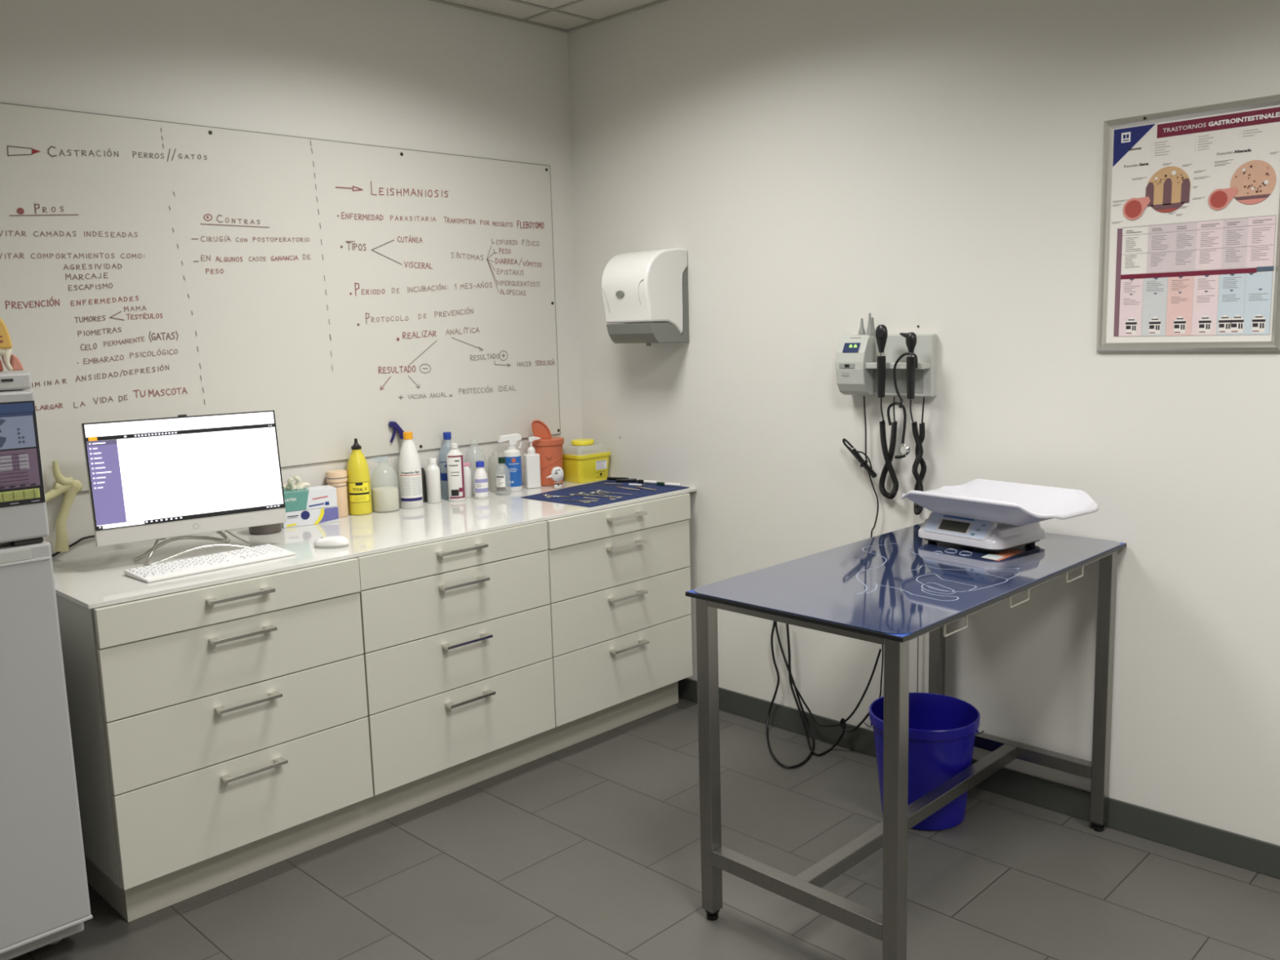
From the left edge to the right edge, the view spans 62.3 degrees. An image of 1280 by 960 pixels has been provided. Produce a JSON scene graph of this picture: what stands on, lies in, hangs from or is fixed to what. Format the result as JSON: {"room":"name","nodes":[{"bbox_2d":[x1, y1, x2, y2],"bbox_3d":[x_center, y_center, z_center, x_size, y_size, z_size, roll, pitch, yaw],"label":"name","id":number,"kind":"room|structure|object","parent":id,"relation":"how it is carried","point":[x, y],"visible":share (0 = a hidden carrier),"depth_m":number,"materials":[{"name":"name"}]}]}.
{"room":"veterinary clinic","nodes":[
{"label":"veterinary clinic","id":0,"kind":"room"},
{"bbox_2d":[0,0,582,559],"bbox_3d":[-1.878,-0.287,3.090,0.100,2.880,4.700,6,12,44],"label":"wall","id":1,"kind":"structure","parent":0,"point":[421,75],"depth_m":3.71,"materials":[{"name":"paint"}]},
{"bbox_2d":[0,102,560,494],"bbox_3d":[-1.471,-0.564,3.397,0.008,1.128,3.173,6,12,44],"label":"whiteboard","id":2,"kind":"object","parent":1,"relation":"attached to","point":[344,291],"visible":1,"depth_m":3.61,"materials":[{"name":"plastic"}]},
{"bbox_2d":[443,0,657,29],"bbox_3d":[-0.060,-1.413,1.016,5.200,0.040,4.600,6,12,44],"label":"ceiling","id":3,"kind":"structure","parent":0,"point":[593,9],"depth_m":4.12,"materials":[{"name":"paint"}]},
{"bbox_2d":[509,0,597,22],"bbox_3d":[-0.060,-1.391,1.019,5.200,0.006,4.600,6,12,44],"label":"trim","id":4,"kind":"structure","parent":3,"relation":"attached to","point":[556,9],"depth_m":4.13,"materials":[{"name":"beige"}]},
{"bbox_2d":[9,697,1279,959],"bbox_3d":[0.019,1.382,1.420,5.200,0.050,4.600,6,12,44],"label":"floor","id":5,"kind":"structure","parent":0,"point":[588,849],"depth_m":2.95,"materials":[{"name":"grey tile"}]},
{"bbox_2d":[0,371,92,959],"bbox_3d":[-1.809,0.488,2.609,0.613,1.480,0.544,6,12,44],"label":"machine","id":6,"kind":"object","parent":5,"relation":"on","point":[44,894],"visible":0.99,"depth_m":2.55,"materials":[{"name":"white metal"}]},
{"bbox_2d":[0,318,23,371],"bbox_3d":[-1.584,-0.339,2.594,0.037,0.147,0.118,6,12,44],"label":"model","id":7,"kind":"object","parent":6,"relation":"on","point":[11,362],"visible":1,"depth_m":2.60},
{"bbox_2d":[0,400,45,507],"bbox_3d":[-1.597,-0.036,2.327,0.002,0.242,0.509,6,12,44],"label":"display screen","id":8,"kind":"object","parent":6,"relation":"attached to","point":[21,481],"visible":1,"depth_m":2.48,"materials":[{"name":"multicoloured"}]},
{"bbox_2d":[84,854,124,918],"bbox_3d":[-1.584,1.098,3.053,0.554,0.132,0.018,6,12,44],"label":"plinth","id":9,"kind":"object","parent":5,"relation":"on","point":[97,879],"visible":0.36,"depth_m":2.95,"materials":[{"name":"laminate"}]},
{"bbox_2d":[55,557,373,890],"bbox_3d":[-1.314,0.624,3.173,0.712,0.753,0.742,6,12,44],"label":"drawer unit","id":10,"kind":"object","parent":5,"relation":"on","point":[206,722],"visible":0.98,"depth_m":2.89,"materials":[{"name":"white laminate"}]},
{"bbox_2d":[52,478,696,608],"bbox_3d":[-0.813,0.150,3.677,0.672,0.012,2.287,6,12,44],"label":"countertop","id":11,"kind":"structure","parent":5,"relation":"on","point":[93,580],"depth_m":3.37,"materials":[{"name":"laminate"}]},
{"bbox_2d":[44,460,82,551],"bbox_3d":[-1.726,0.077,3.163,0.042,0.272,0.125,6,12,44],"label":"model","id":12,"kind":"object","parent":11,"relation":"on","point":[70,487],"visible":0.91,"depth_m":3.15},
{"bbox_2d":[51,534,94,557],"bbox_3d":[-1.619,0.161,3.260,0.362,0.116,0.100,-4,9,-17],"label":"cable","id":13,"kind":"object","parent":11,"relation":"on","point":[90,536],"visible":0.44,"depth_m":3.23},
{"bbox_2d":[80,410,286,565],"bbox_3d":[-1.364,0.016,3.184,0.216,0.426,0.542,6,12,44],"label":"computer monitor","id":14,"kind":"object","parent":11,"relation":"on","point":[183,477],"visible":0.97,"depth_m":3.14,"materials":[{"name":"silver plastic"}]},
{"bbox_2d":[124,543,295,582],"bbox_3d":[-1.233,0.236,3.059,0.158,0.018,0.436,6,11,43],"label":"keyboard","id":15,"kind":"object","parent":11,"relation":"on","point":[174,569],"visible":1,"depth_m":3.03,"materials":[{"name":"white plastic"}]},
{"bbox_2d":[248,523,281,534],"bbox_3d":[-1.255,0.140,3.545,0.116,0.068,0.116,6,12,44],"label":"tub","id":16,"kind":"object","parent":11,"relation":"on","point":[272,528],"visible":0.45,"depth_m":3.50,"materials":[{"name":"plastic"}]},
{"bbox_2d":[281,506,338,528],"bbox_3d":[-1.157,0.124,3.692,0.190,0.054,0.086,-7,10,-32],"label":"glove box","id":17,"kind":"object","parent":11,"relation":"on","point":[329,514],"visible":0.7,"depth_m":3.66,"materials":[{"name":"white cardboard"}]},
{"bbox_2d":[283,484,337,511],"bbox_3d":[-1.160,0.064,3.681,0.190,0.066,0.086,-7,10,-32],"label":"glove box","id":18,"kind":"object","parent":17,"relation":"on","point":[320,496],"visible":0.76,"depth_m":3.65,"materials":[{"name":"white"}]},
{"bbox_2d":[284,490,308,511],"bbox_3d":[-1.177,0.073,3.621,0.096,0.065,0.001,-7,10,-32],"label":"print","id":19,"kind":"object","parent":18,"relation":"attached to","point":[301,497],"depth_m":3.62},
{"bbox_2d":[283,475,310,489],"bbox_3d":[-1.193,0.012,3.672,0.097,0.058,0.042,-7,10,-32],"label":"glove","id":20,"kind":"object","parent":18,"relation":"on","point":[291,485],"visible":0.95,"depth_m":3.66,"materials":[{"name":"white rubber"}]},
{"bbox_2d":[319,506,338,523],"bbox_3d":[-1.084,0.122,3.687,0.071,0.050,0.001,-7,10,-32],"label":"picture","id":21,"kind":"object","parent":17,"relation":"attached to","point":[330,513],"depth_m":3.69},
{"bbox_2d":[313,535,349,548],"bbox_3d":[-0.953,0.190,3.271,0.110,0.032,0.062,-1,8,2],"label":"computer mouse","id":22,"kind":"object","parent":11,"relation":"on","point":[336,541],"visible":1,"depth_m":3.25,"materials":[{"name":"grey plastic"}]},
{"bbox_2d":[325,469,348,517],"bbox_3d":[-1.085,0.048,3.806,0.074,0.166,0.074,-4,9,-15],"label":"lidded jar","id":23,"kind":"object","parent":11,"relation":"on","point":[335,478],"visible":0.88,"depth_m":3.78,"materials":[{"name":"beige plastic"}]},
{"bbox_2d":[346,438,372,515],"bbox_3d":[-1.022,-0.014,3.844,0.083,0.276,0.084,-4,9,-17],"label":"bottle","id":24,"kind":"object","parent":11,"relation":"on","point":[358,482],"visible":1,"depth_m":3.82,"materials":[{"name":"yellow plastic"}]},
{"bbox_2d":[348,481,369,502],"bbox_3d":[-1.012,0.044,3.820,0.070,0.072,0.019,-4,8,-14],"label":"print","id":25,"kind":"object","parent":24,"relation":"attached to","point":[358,491],"depth_m":3.82,"materials":[{"name":"black"}]},
{"bbox_2d":[371,486,399,511],"bbox_3d":[-0.940,0.013,3.899,0.102,0.202,0.102,-4,9,-17],"label":"jar","id":26,"kind":"object","parent":11,"relation":"on","point":[385,499],"visible":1,"depth_m":3.87,"materials":[{"name":"white plastic"}]},
{"bbox_2d":[388,421,404,442],"bbox_3d":[-0.906,-0.064,4.011,0.074,0.320,0.040,-5,9,-25],"label":"spray bottle","id":27,"kind":"object","parent":11,"relation":"on","point":[393,424],"visible":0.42,"depth_m":3.98,"materials":[{"name":"blue plastic"}]},
{"bbox_2d":[398,431,423,508],"bbox_3d":[-0.858,-0.038,3.954,0.084,0.282,0.085,-4,9,-17],"label":"bottle","id":28,"kind":"object","parent":11,"relation":"on","point":[410,474],"visible":1,"depth_m":3.92,"materials":[{"name":"white plastic"}]},
{"bbox_2d":[400,476,421,495],"bbox_3d":[-0.849,0.023,3.932,0.074,0.066,0.021,-4,8,-13],"label":"print","id":29,"kind":"object","parent":28,"relation":"on","point":[409,486],"depth_m":3.93,"materials":[{"name":"grey"}]},
{"bbox_2d":[402,471,419,474],"bbox_3d":[-0.849,-0.027,3.922,0.066,0.012,0.016,-4,9,-16],"label":"print","id":30,"kind":"object","parent":28,"relation":"on","point":[403,472],"depth_m":3.92,"materials":[{"name":"black"}]},
{"bbox_2d":[421,467,426,502],"bbox_3d":[-0.836,0.018,4.079,0.032,0.133,0.026,6,12,44],"label":"bottle","id":31,"kind":"object","parent":11,"relation":"on","point":[423,472],"visible":0.58,"depth_m":4.07,"materials":[{"name":"grey plastic"}]},
{"bbox_2d":[426,457,441,503],"bbox_3d":[-0.791,0.001,4.057,0.052,0.171,0.053,-4,9,-17],"label":"bottle","id":32,"kind":"object","parent":11,"relation":"on","point":[433,470],"visible":1,"depth_m":4.04,"materials":[{"name":"plastic"}]},
{"bbox_2d":[439,431,451,480],"bbox_3d":[-0.747,-0.058,4.143,0.076,0.260,0.077,-4,9,-17],"label":"bottle","id":33,"kind":"object","parent":11,"relation":"on","point":[446,435],"visible":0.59,"depth_m":4.11,"materials":[{"name":"blue plastic"}]},
{"bbox_2d":[439,461,447,480],"bbox_3d":[-0.741,-0.036,4.121,0.070,0.074,0.025,-4,9,-17],"label":"print","id":34,"kind":"object","parent":33,"relation":"attached to","point":[443,476],"depth_m":4.11,"materials":[{"name":"blue"}]},
{"bbox_2d":[446,443,465,501],"bbox_3d":[-0.710,-0.031,4.082,0.065,0.222,0.050,-4,9,-17],"label":"shampoo bottle","id":35,"kind":"object","parent":11,"relation":"on","point":[455,458],"visible":1,"depth_m":4.07,"materials":[{"name":"white plastic"}]},
{"bbox_2d":[448,460,459,496],"bbox_3d":[-0.710,-0.007,4.062,0.042,0.137,0.006,-2,8,-5],"label":"print","id":36,"kind":"object","parent":35,"relation":"attached to","point":[454,465],"depth_m":4.06,"materials":[{"name":"white"}]},
{"bbox_2d":[463,462,472,497],"bbox_3d":[-0.680,0.000,4.167,0.036,0.136,0.036,-4,9,-17],"label":"bottle","id":37,"kind":"object","parent":11,"relation":"on","point":[468,478],"visible":0.72,"depth_m":4.15,"materials":[{"name":"white plastic"}]},
{"bbox_2d":[473,460,488,498],"bbox_3d":[-0.621,-0.002,4.130,0.056,0.146,0.057,-4,9,-17],"label":"bottle","id":38,"kind":"object","parent":11,"relation":"on","point":[480,477],"visible":1,"depth_m":4.11,"materials":[{"name":"white plastic"}]},
{"bbox_2d":[488,451,503,492],"bbox_3d":[-0.583,-0.035,4.303,0.060,0.161,0.060,-4,9,-17],"label":"container","id":39,"kind":"object","parent":11,"relation":"on","point":[495,468],"visible":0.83,"depth_m":4.28,"materials":[{"name":"white plastic"}]},
{"bbox_2d":[496,457,505,490],"bbox_3d":[-0.546,-0.017,4.208,0.062,0.149,0.063,-4,9,-17],"label":"bottle","id":40,"kind":"object","parent":11,"relation":"on","point":[500,479],"visible":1,"depth_m":4.18,"materials":[{"name":"white plastic"}]},
{"bbox_2d":[496,475,505,490],"bbox_3d":[-0.549,0.012,4.184,0.035,0.059,0.005,0,8,9],"label":"print","id":41,"kind":"object","parent":40,"relation":"attached to","point":[500,480],"depth_m":4.18,"materials":[{"name":"grey"}]},
{"bbox_2d":[497,433,522,491],"bbox_3d":[-0.522,-0.071,4.293,0.096,0.232,0.072,-4,9,-17],"label":"spray bottle","id":42,"kind":"object","parent":11,"relation":"on","point":[513,464],"visible":0.99,"depth_m":4.27,"materials":[{"name":"white plastic"}]},
{"bbox_2d":[508,463,517,483],"bbox_3d":[-0.509,-0.027,4.270,0.046,0.078,0.009,-3,8,-12],"label":"print","id":43,"kind":"object","parent":42,"relation":"attached to","point":[513,468],"depth_m":4.27,"materials":[{"name":"blue paper"}]},
{"bbox_2d":[523,435,541,488],"bbox_3d":[-0.440,-0.074,4.363,0.071,0.212,0.046,-5,9,-23],"label":"pump dispenser","id":44,"kind":"object","parent":11,"relation":"on","point":[531,461],"visible":1,"depth_m":4.35,"materials":[{"name":"white plastic"}]},
{"bbox_2d":[531,419,564,485],"bbox_3d":[-0.390,-0.118,4.446,0.146,0.274,0.146,-3,8,-10],"label":"bin","id":45,"kind":"object","parent":11,"relation":"on","point":[549,448],"visible":0.87,"depth_m":4.40,"materials":[{"name":"orange plastic"}]},
{"bbox_2d":[546,466,564,488],"bbox_3d":[-0.347,-0.010,4.332,0.074,0.090,0.043,-4,9,-15],"label":"figurine","id":46,"kind":"object","parent":11,"relation":"on","point":[557,474],"visible":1,"depth_m":4.32,"materials":[{"name":"white plastic"}]},
{"bbox_2d":[563,439,610,483],"bbox_3d":[-0.233,-0.086,4.541,0.186,0.174,0.144,-9,11,-43],"label":"sharps container","id":47,"kind":"object","parent":11,"relation":"on","point":[584,460],"visible":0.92,"depth_m":4.49,"materials":[{"name":"yellow plastic"}]},
{"bbox_2d":[520,480,688,506],"bbox_3d":[-0.152,0.044,4.208,0.460,0.008,0.563,6,12,44],"label":"cloth","id":48,"kind":"object","parent":11,"relation":"on","point":[587,488],"depth_m":4.18,"materials":[{"name":"fabric"}]},
{"bbox_2d":[542,494,570,497],"bbox_3d":[-0.333,0.064,4.092,0.127,0.006,0.055,4,10,34],"label":"scissors","id":49,"kind":"object","parent":48,"relation":"on","point":[545,495],"visible":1,"depth_m":4.09,"materials":[{"name":"metal"}]},
{"bbox_2d":[562,499,597,503],"bbox_3d":[-0.229,0.081,3.960,0.138,0.006,0.058,0,8,10],"label":"forceps","id":50,"kind":"object","parent":48,"relation":"on","point":[594,500],"visible":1,"depth_m":3.97,"materials":[{"name":"metal"}]},
{"bbox_2d":[568,492,608,497],"bbox_3d":[-0.197,0.060,4.096,0.167,0.006,0.071,6,12,44],"label":"forceps","id":51,"kind":"object","parent":48,"relation":"on","point":[583,493],"visible":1,"depth_m":4.12,"materials":[{"name":"metal"}]},
{"bbox_2d":[597,493,622,500],"bbox_3d":[-0.110,0.062,4.068,0.061,0.006,0.174,-4,9,-18],"label":"forceps","id":52,"kind":"object","parent":48,"relation":"on","point":[609,496],"visible":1,"depth_m":4.04,"materials":[{"name":"metal"}]},
{"bbox_2d":[590,489,632,494],"bbox_3d":[-0.120,0.053,4.132,0.188,0.006,0.076,6,12,44],"label":"forceps","id":53,"kind":"object","parent":48,"relation":"on","point":[598,491],"visible":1,"depth_m":4.15,"materials":[{"name":"metal"}]},
{"bbox_2d":[604,483,622,484],"bbox_3d":[-0.109,0.016,4.388,0.083,0.004,0.013,2,9,23],"label":"tweezers","id":54,"kind":"object","parent":48,"relation":"on","point":[604,483],"visible":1,"depth_m":4.38,"materials":[{"name":"metal"}]},
{"bbox_2d":[606,476,629,479],"bbox_3d":[-0.093,-0.005,4.495,0.100,0.014,0.014,2,9,23],"label":"marker pen","id":55,"kind":"object","parent":48,"relation":"on","point":[607,477],"visible":0.79,"depth_m":4.50,"materials":[{"name":"black plastic"}]},
{"bbox_2d":[616,478,636,482],"bbox_3d":[-0.056,0.002,4.441,0.088,0.014,0.014,-1,8,4],"label":"marker pen","id":56,"kind":"object","parent":48,"relation":"on","point":[629,479],"visible":1,"depth_m":4.44,"materials":[{"name":"black plastic"}]},
{"bbox_2d":[615,486,640,490],"bbox_3d":[-0.048,0.034,4.249,0.140,0.004,0.013,6,12,44],"label":"tweezers","id":57,"kind":"object","parent":48,"relation":"on","point":[615,486],"visible":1,"depth_m":4.24,"materials":[{"name":"metal"}]},
{"bbox_2d":[628,483,647,485],"bbox_3d":[-0.008,0.020,4.339,0.083,0.008,0.008,3,9,29],"label":"thermometer","id":58,"kind":"object","parent":48,"relation":"on","point":[633,484],"visible":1,"depth_m":4.34,"materials":[{"name":"white plastic"}]},
{"bbox_2d":[635,486,657,490],"bbox_3d":[0.024,0.034,4.237,0.013,0.004,0.131,-8,10,-38],"label":"tweezers","id":59,"kind":"object","parent":48,"relation":"on","point":[636,486],"visible":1,"depth_m":4.23,"materials":[{"name":"metal"}]},
{"bbox_2d":[636,479,657,484],"bbox_3d":[0.029,0.007,4.386,0.096,0.014,0.014,4,10,35],"label":"marker pen","id":60,"kind":"object","parent":48,"relation":"on","point":[638,480],"visible":1,"depth_m":4.38,"materials":[{"name":"white plastic"}]},
{"bbox_2d":[656,481,680,486],"bbox_3d":[0.116,0.017,4.300,0.112,0.014,0.014,4,10,33],"label":"marker pen","id":61,"kind":"object","parent":48,"relation":"on","point":[660,483],"visible":1,"depth_m":4.29,"materials":[{"name":"white plastic"}]},
{"bbox_2d":[121,681,678,922],"bbox_3d":[-0.618,0.989,3.616,0.022,0.132,2.192,6,12,44],"label":"plinth","id":62,"kind":"object","parent":5,"relation":"on","point":[148,897],"visible":0.56,"depth_m":3.37,"materials":[{"name":"laminate"}]},
{"bbox_2d":[354,520,555,795],"bbox_3d":[-0.796,0.534,3.698,0.705,0.753,0.741,6,12,44],"label":"drawer unit","id":63,"kind":"object","parent":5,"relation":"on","point":[457,634],"visible":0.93,"depth_m":3.44,"materials":[{"name":"white laminate"}]},
{"bbox_2d":[545,493,692,726],"bbox_3d":[-0.276,0.444,4.216,0.712,0.753,0.737,6,12,44],"label":"drawer unit","id":64,"kind":"object","parent":5,"relation":"on","point":[620,576],"visible":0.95,"depth_m":3.96,"materials":[{"name":"white laminate"}]},
{"bbox_2d":[765,621,814,768],"bbox_3d":[0.551,0.747,3.866,0.173,0.480,0.393,-1,8,1],"label":"power cord","id":65,"kind":"object","parent":5,"relation":"on","point":[775,623],"visible":0.92,"depth_m":3.99,"materials":[{"name":"rubber"}]},
{"bbox_2d":[786,623,869,755],"bbox_3d":[0.673,0.754,3.796,0.436,0.481,0.096,6,12,44],"label":"power cord","id":66,"kind":"object","parent":5,"relation":"on","point":[843,726],"visible":0.9,"depth_m":3.93,"materials":[{"name":"rubber"}]},
{"bbox_2d":[684,522,1126,959],"bbox_3d":[0.777,0.667,2.936,0.621,0.888,1.222,7,12,45],"label":"examination table","id":67,"kind":"object","parent":5,"relation":"on","point":[894,588],"visible":0.85,"depth_m":2.70,"materials":[{"name":"silver metal"}]},
{"bbox_2d":[981,553,1004,559],"bbox_3d":[0.980,0.213,2.939,0.052,0.001,0.065,7,12,45],"label":"print","id":68,"kind":"object","parent":67,"relation":"on","point":[990,556],"depth_m":2.94},
{"bbox_2d":[901,478,1098,553],"bbox_3d":[1.022,0.112,3.048,0.322,0.167,0.517,-8,10,-37],"label":"scale","id":69,"kind":"object","parent":67,"relation":"on","point":[993,516],"visible":1,"depth_m":3.02,"materials":[{"name":"white plastic"}]},
{"bbox_2d":[924,511,991,538],"bbox_3d":[0.916,0.130,3.056,0.042,0.048,0.200,-8,10,-37],"label":"control panel","id":70,"kind":"object","parent":69,"relation":"on","point":[941,525],"depth_m":3.05,"materials":[{"name":"plastic"}]},
{"bbox_2d":[901,478,1098,525],"bbox_3d":[1.021,0.080,3.044,0.536,0.103,0.367,6,12,44],"label":"tray","id":71,"kind":"object","parent":69,"relation":"on","point":[975,502],"depth_m":3.03,"materials":[{"name":"grey plastic"}]},
{"bbox_2d":[984,548,1024,560],"bbox_3d":[1.014,0.208,2.966,0.059,0.001,0.163,7,12,45],"label":"print","id":72,"kind":"object","parent":67,"relation":"on","point":[1008,553],"depth_m":2.98},
{"bbox_2d":[864,692,985,830],"bbox_3d":[0.888,0.884,3.337,0.348,0.336,0.343,6,12,44],"label":"bucket","id":73,"kind":"object","parent":5,"relation":"on","point":[942,729],"visible":0.76,"depth_m":3.22,"materials":[{"name":"blue plastic"}]},
{"bbox_2d":[567,0,1279,845],"bbox_3d":[1.623,-0.353,2.864,5.200,2.880,0.100,6,12,44],"label":"wall","id":74,"kind":"structure","parent":0,"point":[819,167],"depth_m":3.38,"materials":[{"name":"paint"}]},
{"bbox_2d":[429,0,668,32],"bbox_3d":[-0.060,-1.390,1.019,5.200,0.006,4.600,6,12,44],"label":"trim","id":75,"kind":"structure","parent":74,"relation":"attached to","point":[647,5],"depth_m":4.20,"materials":[{"name":"beige"}]},
{"bbox_2d":[601,248,688,346],"bbox_3d":[0.018,-0.714,4.154,0.252,0.372,0.241,6,12,44],"label":"paper towel dispenser","id":76,"kind":"object","parent":74,"relation":"attached to","point":[646,292],"visible":1,"depth_m":4.08,"materials":[{"name":"white plastic"}]},
{"bbox_2d":[788,628,881,726],"bbox_3d":[0.695,0.710,3.838,0.410,0.406,0.008,6,12,44],"label":"power cord","id":77,"kind":"object","parent":74,"relation":"attached to","point":[880,650],"visible":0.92,"depth_m":3.83,"materials":[{"name":"rubber"}]},
{"bbox_2d":[842,438,876,478],"bbox_3d":[0.754,-0.075,3.642,0.138,0.132,0.031,6,12,44],"label":"cable bundle","id":78,"kind":"object","parent":74,"relation":"attached to","point":[868,468],"visible":1,"depth_m":3.63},
{"bbox_2d":[835,333,937,397],"bbox_3d":[0.812,-0.380,3.520,0.328,0.204,0.103,6,12,44],"label":"station","id":79,"kind":"object","parent":74,"relation":"attached to","point":[855,363],"visible":0.95,"depth_m":3.53,"materials":[{"name":"grey plastic"}]},
{"bbox_2d":[839,363,854,368],"bbox_3d":[0.696,-0.384,3.566,0.060,0.016,0.002,6,12,44],"label":"switch","id":80,"kind":"object","parent":79,"relation":"attached to","point":[841,365],"depth_m":3.56,"materials":[{"name":"grey plastic"}]},
{"bbox_2d":[857,318,865,334],"bbox_3d":[0.748,-0.517,3.571,0.024,0.054,0.024,6,12,44],"label":"ear speculum","id":81,"kind":"object","parent":79,"relation":"on","point":[861,331],"visible":1,"depth_m":3.56,"materials":[{"name":"grey plastic"}]},
{"bbox_2d":[866,313,873,334],"bbox_3d":[0.769,-0.523,3.549,0.024,0.070,0.024,6,12,44],"label":"ear speculum","id":82,"kind":"object","parent":79,"relation":"on","point":[869,329],"visible":1,"depth_m":3.54,"materials":[{"name":"grey plastic"}]},
{"bbox_2d":[862,395,883,697],"bbox_3d":[0.833,0.358,3.656,0.015,1.289,0.159,-8,10,-35],"label":"power cord","id":83,"kind":"object","parent":79,"relation":"hanging from","point":[873,528],"visible":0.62,"depth_m":3.64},
{"bbox_2d":[871,317,875,334],"bbox_3d":[0.782,-0.518,3.563,0.024,0.056,0.024,6,12,44],"label":"ear speculum","id":84,"kind":"object","parent":79,"relation":"on","point":[872,318],"visible":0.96,"depth_m":3.56,"materials":[{"name":"grey plastic"}]},
{"bbox_2d":[875,324,887,397],"bbox_3d":[0.789,-0.389,3.466,0.043,0.238,0.030,6,12,44],"label":"ophthalmoscope","id":85,"kind":"object","parent":79,"relation":"in","point":[881,333],"visible":1,"depth_m":3.46,"materials":[{"name":"black plastic"}]},
{"bbox_2d":[878,396,898,499],"bbox_3d":[0.836,-0.104,3.555,0.066,0.350,0.107,0,8,9],"label":"coiled cord","id":86,"kind":"object","parent":79,"relation":"hanging from","point":[888,456],"visible":0.99,"depth_m":3.56,"materials":[{"name":"rubber"}]},
{"bbox_2d":[886,351,917,458],"bbox_3d":[0.850,-0.238,3.443,0.063,0.354,0.139,-2,8,-2],"label":"stethoscope","id":87,"kind":"object","parent":79,"relation":"hanging from","point":[904,450],"visible":1,"depth_m":3.47,"materials":[{"name":"black rubber"}]},
{"bbox_2d":[899,332,916,399],"bbox_3d":[0.860,-0.367,3.401,0.059,0.213,0.029,6,12,44],"label":"otoscope","id":88,"kind":"object","parent":79,"relation":"attached to","point":[911,337],"visible":0.99,"depth_m":3.38,"materials":[{"name":"black plastic"}]},
{"bbox_2d":[909,396,926,515],"bbox_3d":[0.901,-0.075,3.476,0.048,0.392,0.098,6,12,44],"label":"coiled cord","id":89,"kind":"object","parent":79,"relation":"hanging from","point":[919,439],"visible":0.87,"depth_m":3.48,"materials":[{"name":"rubber"}]},
{"bbox_2d":[916,636,918,692],"bbox_3d":[0.943,0.536,3.595,0.006,0.750,0.005,6,12,44],"label":"power cord","id":90,"kind":"object","parent":74,"relation":"attached to","point":[917,637],"visible":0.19,"depth_m":3.61,"materials":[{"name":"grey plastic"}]},
{"bbox_2d":[677,678,1279,879],"bbox_3d":[1.623,1.032,3.024,5.199,0.092,0.010,6,12,44],"label":"baseboard","id":91,"kind":"structure","parent":74,"relation":"attached to","point":[1263,857],"depth_m":3.30,"materials":[{"name":"tile"}]},
{"bbox_2d":[1096,94,1279,351],"bbox_3d":[1.483,-0.671,2.862,0.474,0.645,0.019,6,12,44],"label":"framed poster","id":92,"kind":"object","parent":74,"relation":"attached to","point":[1189,242],"visible":1,"depth_m":2.86,"materials":[{"name":"paper"}]},
{"bbox_2d":[1124,317,1137,334],"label":"picture","id":93,"kind":"object","parent":92,"relation":"attached to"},
{"bbox_2d":[1125,319,1137,330],"bbox_3d":[1.389,-0.439,2.998,0.031,0.031,0.001,6,12,44],"label":"print","id":94,"kind":"object","parent":92,"relation":"attached to","point":[1126,323],"depth_m":3.00},
{"bbox_2d":[1148,318,1160,329],"bbox_3d":[1.435,-0.434,2.954,0.031,0.031,0.001,6,12,44],"label":"print","id":95,"kind":"object","parent":92,"relation":"attached to","point":[1151,326],"depth_m":2.95},
{"bbox_2d":[1148,316,1160,333],"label":"picture","id":96,"kind":"object","parent":92,"relation":"attached to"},
{"bbox_2d":[1147,166,1191,213],"bbox_3d":[1.439,-0.791,2.889,0.115,0.123,0.001,6,12,44],"label":"picture","id":97,"kind":"object","parent":92,"relation":"attached to","point":[1176,187],"depth_m":2.88},
{"bbox_2d":[1173,318,1186,329],"bbox_3d":[1.481,-0.428,2.909,0.031,0.031,0.001,6,12,44],"label":"print","id":98,"kind":"object","parent":92,"relation":"attached to","point":[1176,322],"depth_m":2.91},
{"bbox_2d":[1173,315,1186,333],"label":"picture","id":99,"kind":"object","parent":92,"relation":"attached to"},
{"bbox_2d":[1111,128,1276,223],"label":"print","id":100,"kind":"object","parent":92,"relation":"attached to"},
{"bbox_2d":[1123,214,1275,336],"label":"print","id":101,"kind":"object","parent":92,"relation":"attached to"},
{"bbox_2d":[1198,317,1211,328],"bbox_3d":[1.527,-0.423,2.864,0.031,0.031,0.001,6,12,44],"label":"print","id":102,"kind":"object","parent":92,"relation":"attached to","point":[1201,326],"depth_m":2.86},
{"bbox_2d":[1198,315,1211,333],"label":"picture","id":103,"kind":"object","parent":92,"relation":"attached to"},
{"bbox_2d":[1218,316,1231,328],"bbox_3d":[1.562,-0.419,2.830,0.031,0.031,0.001,6,12,44],"label":"print","id":104,"kind":"object","parent":92,"relation":"attached to","point":[1220,321],"depth_m":2.83},
{"bbox_2d":[1217,315,1231,333],"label":"picture","id":105,"kind":"object","parent":92,"relation":"attached to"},
{"bbox_2d":[1231,316,1244,328],"bbox_3d":[1.583,-0.417,2.809,0.031,0.031,0.001,6,12,44],"label":"print","id":106,"kind":"object","parent":92,"relation":"attached to","point":[1233,325],"depth_m":2.81},
{"bbox_2d":[1231,314,1244,333],"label":"picture","id":107,"kind":"object","parent":92,"relation":"attached to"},
{"bbox_2d":[1230,160,1275,204],"bbox_3d":[1.587,-0.771,2.745,0.107,0.112,0.001,6,12,44],"label":"picture","id":108,"kind":"object","parent":92,"relation":"attached to","point":[1259,169],"depth_m":2.74},
{"bbox_2d":[1252,315,1265,328],"bbox_3d":[1.619,-0.413,2.774,0.031,0.031,0.001,6,12,44],"label":"print","id":109,"kind":"object","parent":92,"relation":"attached to","point":[1254,325],"depth_m":2.77},
{"bbox_2d":[1251,313,1266,333],"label":"picture","id":110,"kind":"object","parent":92,"relation":"attached to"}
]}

